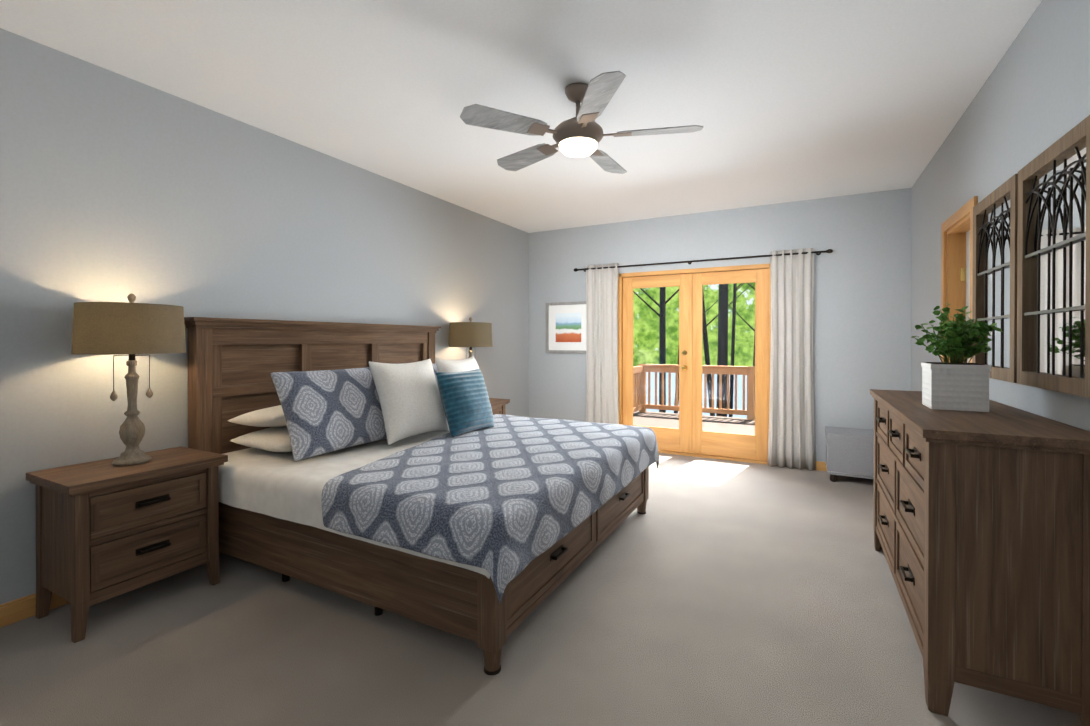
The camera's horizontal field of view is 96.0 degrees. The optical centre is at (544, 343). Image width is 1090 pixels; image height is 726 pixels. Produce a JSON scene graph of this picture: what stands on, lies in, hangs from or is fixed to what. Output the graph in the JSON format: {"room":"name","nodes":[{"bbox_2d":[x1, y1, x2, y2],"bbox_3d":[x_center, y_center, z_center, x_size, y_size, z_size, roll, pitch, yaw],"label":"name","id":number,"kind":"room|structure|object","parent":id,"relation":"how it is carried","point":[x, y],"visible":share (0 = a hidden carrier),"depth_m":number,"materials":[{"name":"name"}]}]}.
{"room":"bedroom","nodes":[
{"label":"bedroom","id":0,"kind":"room"},
{"bbox_2d":[0,28,528,604],"bbox_3d":[-1.744,-0.080,3.817,0.150,2.740,6.530,0,0,28],"label":"wall","id":1,"kind":"structure","parent":0,"point":[114,186],"depth_m":2.82,"materials":[{"name":"paint"}]},
{"bbox_2d":[0,592,69,627],"bbox_3d":[-1.671,1.239,3.786,0.016,0.102,6.230,0,0,28],"label":"baseboard","id":2,"kind":"structure","parent":1,"relation":"attached to","point":[17,610],"depth_m":2.30,"materials":[{"name":"brown wood"}]},
{"bbox_2d":[0,0,1041,232],"bbox_3d":[0.146,-1.494,2.806,4.430,0.100,6.530,0,0,28],"label":"ceiling","id":3,"kind":"structure","parent":0,"point":[782,101],"depth_m":2.70,"materials":[{"name":"paint"}]},
{"bbox_2d":[460,71,702,173],"bbox_3d":[0.212,-1.257,2.838,1.317,0.373,1.254,0,0,28],"label":"ceiling fan","id":4,"kind":"object","parent":3,"relation":"hanging from","point":[580,134],"visible":1,"depth_m":2.68,"materials":[{"name":"brown"}]},
{"bbox_2d":[0,453,1080,725],"bbox_3d":[0.146,1.346,2.822,4.430,0.100,6.530,0,0,28],"label":"floor","id":5,"kind":"structure","parent":0,"point":[716,593],"depth_m":2.10,"materials":[{"name":"carpet"}]},
{"bbox_2d":[26,446,227,642],"bbox_3d":[-2.079,0.953,2.483,0.475,0.690,0.650,0,0,28],"label":"nightstand","id":6,"kind":"object","parent":5,"relation":"on","point":[106,529],"visible":1,"depth_m":2.31,"materials":[{"name":"brown wood"}]},
{"bbox_2d":[71,293,185,465],"bbox_3d":[-2.101,0.177,2.496,0.444,0.860,0.444,0,0,28],"label":"lamp","id":7,"kind":"object","parent":6,"relation":"on","point":[131,329],"visible":1,"depth_m":2.37,"materials":[{"name":"brown fabric"}]},
{"bbox_2d":[184,317,658,675],"bbox_3d":[-0.637,0.570,3.318,2.270,1.447,2.254,0,0,28],"label":"bed","id":8,"kind":"object","parent":5,"relation":"on","point":[396,469],"visible":1,"depth_m":2.70,"materials":[{"name":"grey fabric"}]},
{"bbox_2d":[368,359,448,444],"bbox_3d":[-0.909,0.373,3.347,0.190,0.600,0.600,-23,-12,30],"label":"pillow","id":9,"kind":"object","parent":8,"relation":"on","point":[404,401],"depth_m":3.22,"materials":[{"name":"white fabric"}]},
{"bbox_2d":[435,356,478,371],"bbox_3d":[-0.626,0.370,3.901,0.188,0.600,0.600,-21,-8,22],"label":"pillow","id":10,"kind":"object","parent":8,"relation":"on","point":[468,364],"depth_m":3.79,"materials":[{"name":"white fabric"}]},
{"bbox_2d":[321,414,658,603],"bbox_3d":[-0.307,0.804,3.144,1.525,0.338,2.257,0,0,28],"label":"quilt","id":11,"kind":"object","parent":8,"relation":"on","point":[474,510],"depth_m":2.28,"materials":[{"name":"fabric"}]},
{"bbox_2d":[489,398,509,414],"bbox_3d":[-0.734,0.939,5.019,0.475,0.690,0.650,0,0,28],"label":"nightstand","id":12,"kind":"object","parent":5,"relation":"on","point":[498,405],"visible":0.04,"depth_m":5.08,"materials":[{"name":"brown wood"}]},
{"bbox_2d":[449,317,492,357],"bbox_3d":[-0.760,0.163,5.023,0.444,0.860,0.444,0,0,28],"label":"lamp","id":13,"kind":"object","parent":12,"relation":"on","point":[470,334],"visible":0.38,"depth_m":4.83,"materials":[{"name":"beige fabric"}]},
{"bbox_2d":[825,426,873,481],"bbox_3d":[2.996,1.057,4.566,0.666,0.458,0.421,0,0,28],"label":"ottoman","id":14,"kind":"object","parent":5,"relation":"on","point":[850,452],"visible":0.67,"depth_m":4.47,"materials":[{"name":"fabric"}]},
{"bbox_2d":[870,389,1089,725],"bbox_3d":[1.919,0.799,2.314,0.497,1.000,1.604,0,0,28],"label":"dresser","id":15,"kind":"object","parent":5,"relation":"on","point":[981,523],"visible":0.98,"depth_m":1.66,"materials":[{"name":"brown wood"}]},
{"bbox_2d":[911,303,1002,411],"bbox_3d":[1.883,0.054,2.259,0.318,0.487,0.377,0,0,28],"label":"potted plant","id":16,"kind":"object","parent":15,"relation":"on","point":[955,383],"visible":1,"depth_m":2.19,"materials":[{"name":"green plant"}]},
{"bbox_2d":[529,188,911,461],"bbox_3d":[1.641,-0.090,5.632,4.130,2.740,0.150,0,0,28],"label":"wall","id":17,"kind":"structure","parent":0,"point":[862,315],"depth_m":4.96,"materials":[{"name":"paint"}]},
{"bbox_2d":[546,301,585,352],"bbox_3d":[0.295,-0.198,6.242,0.640,0.650,0.030,0,0,28],"label":"picture frame","id":18,"kind":"object","parent":17,"relation":"attached to","point":[565,327],"visible":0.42,"depth_m":6.25,"materials":[{"name":"white"}]},
{"bbox_2d":[556,313,580,341],"bbox_3d":[0.297,-0.198,6.245,0.360,0.370,0.003,0,0,28],"label":"art","id":19,"kind":"object","parent":18,"relation":"attached to","point":[568,325],"depth_m":6.24},
{"bbox_2d":[618,263,770,464],"bbox_3d":[1.663,0.220,5.595,1.705,2.120,0.197,0,0,28],"label":"french door","id":20,"kind":"structure","parent":17,"relation":"in","point":[689,437],"depth_m":5.55,"materials":[{"name":"brown wood"}]},
{"bbox_2d":[574,248,832,469],"bbox_3d":[1.603,0.156,5.497,2.794,2.220,0.127,0,0,28],"label":"curtains","id":21,"kind":"object","parent":17,"relation":"attached to","point":[791,439],"visible":0.96,"depth_m":5.05,"materials":[{"name":"white fabric"}]},
{"bbox_2d":[776,461,826,470],"bbox_3d":[1.602,1.235,5.566,4.130,0.090,0.016,0,0,28],"label":"baseboard","id":22,"kind":"structure","parent":17,"relation":"attached to","point":[820,466],"depth_m":4.94,"materials":[{"name":"brown wood"}]},
{"bbox_2d":[911,0,1089,430],"bbox_3d":[2.036,-0.069,1.811,0.150,2.740,6.530,0,0,28],"label":"wall","id":23,"kind":"structure","parent":0,"point":[1030,102],"depth_m":2.38,"materials":[{"name":"paint"}]},
{"bbox_2d":[941,196,977,362],"bbox_3d":[2.729,0.223,3.138,0.168,2.143,0.766,0,0,28],"label":"trim","id":24,"kind":"structure","parent":23,"relation":"attached to","point":[957,261],"depth_m":3.39,"materials":[{"name":"brown wood"}]},
{"bbox_2d":[972,173,1017,382],"bbox_3d":[2.278,-0.292,2.474,0.042,0.940,0.630,0,0,28],"label":"mirror","id":25,"kind":"object","parent":23,"relation":"attached to","point":[995,231],"visible":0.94,"depth_m":2.45,"materials":[{"name":"brown wood"}]},
{"bbox_2d":[1017,115,1089,397],"bbox_3d":[1.961,-0.289,1.878,0.042,0.940,0.660,0,0,28],"label":"mirror","id":26,"kind":"object","parent":23,"relation":"attached to","point":[1053,294],"visible":1,"depth_m":1.88,"materials":[{"name":"brown wood"}]},
{"label":"outside","id":27,"kind":"structure","parent":0,"visible":0},
{"bbox_2d":[633,364,754,434],"bbox_3d":[2.889,1.010,7.489,5.800,1.120,4.290,0,0,28],"label":"deck","id":28,"kind":"object","parent":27,"point":[719,425],"depth_m":9.46,"materials":[{"name":"brown wood"}]},
{"bbox_2d":[633,282,754,417],"bbox_3d":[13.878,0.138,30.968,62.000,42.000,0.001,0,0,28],"label":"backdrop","id":29,"kind":"structure","parent":27,"point":[646,347],"depth_m":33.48,"materials":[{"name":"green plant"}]},
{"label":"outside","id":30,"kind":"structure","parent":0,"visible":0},
{"bbox_2d":[633,283,754,418],"bbox_3d":[8.102,-0.295,19.512,16.642,23.016,9.896,0,0,28],"label":"trees","id":31,"kind":"object","parent":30,"point":[721,339],"depth_m":16.88,"materials":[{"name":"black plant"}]}
]}

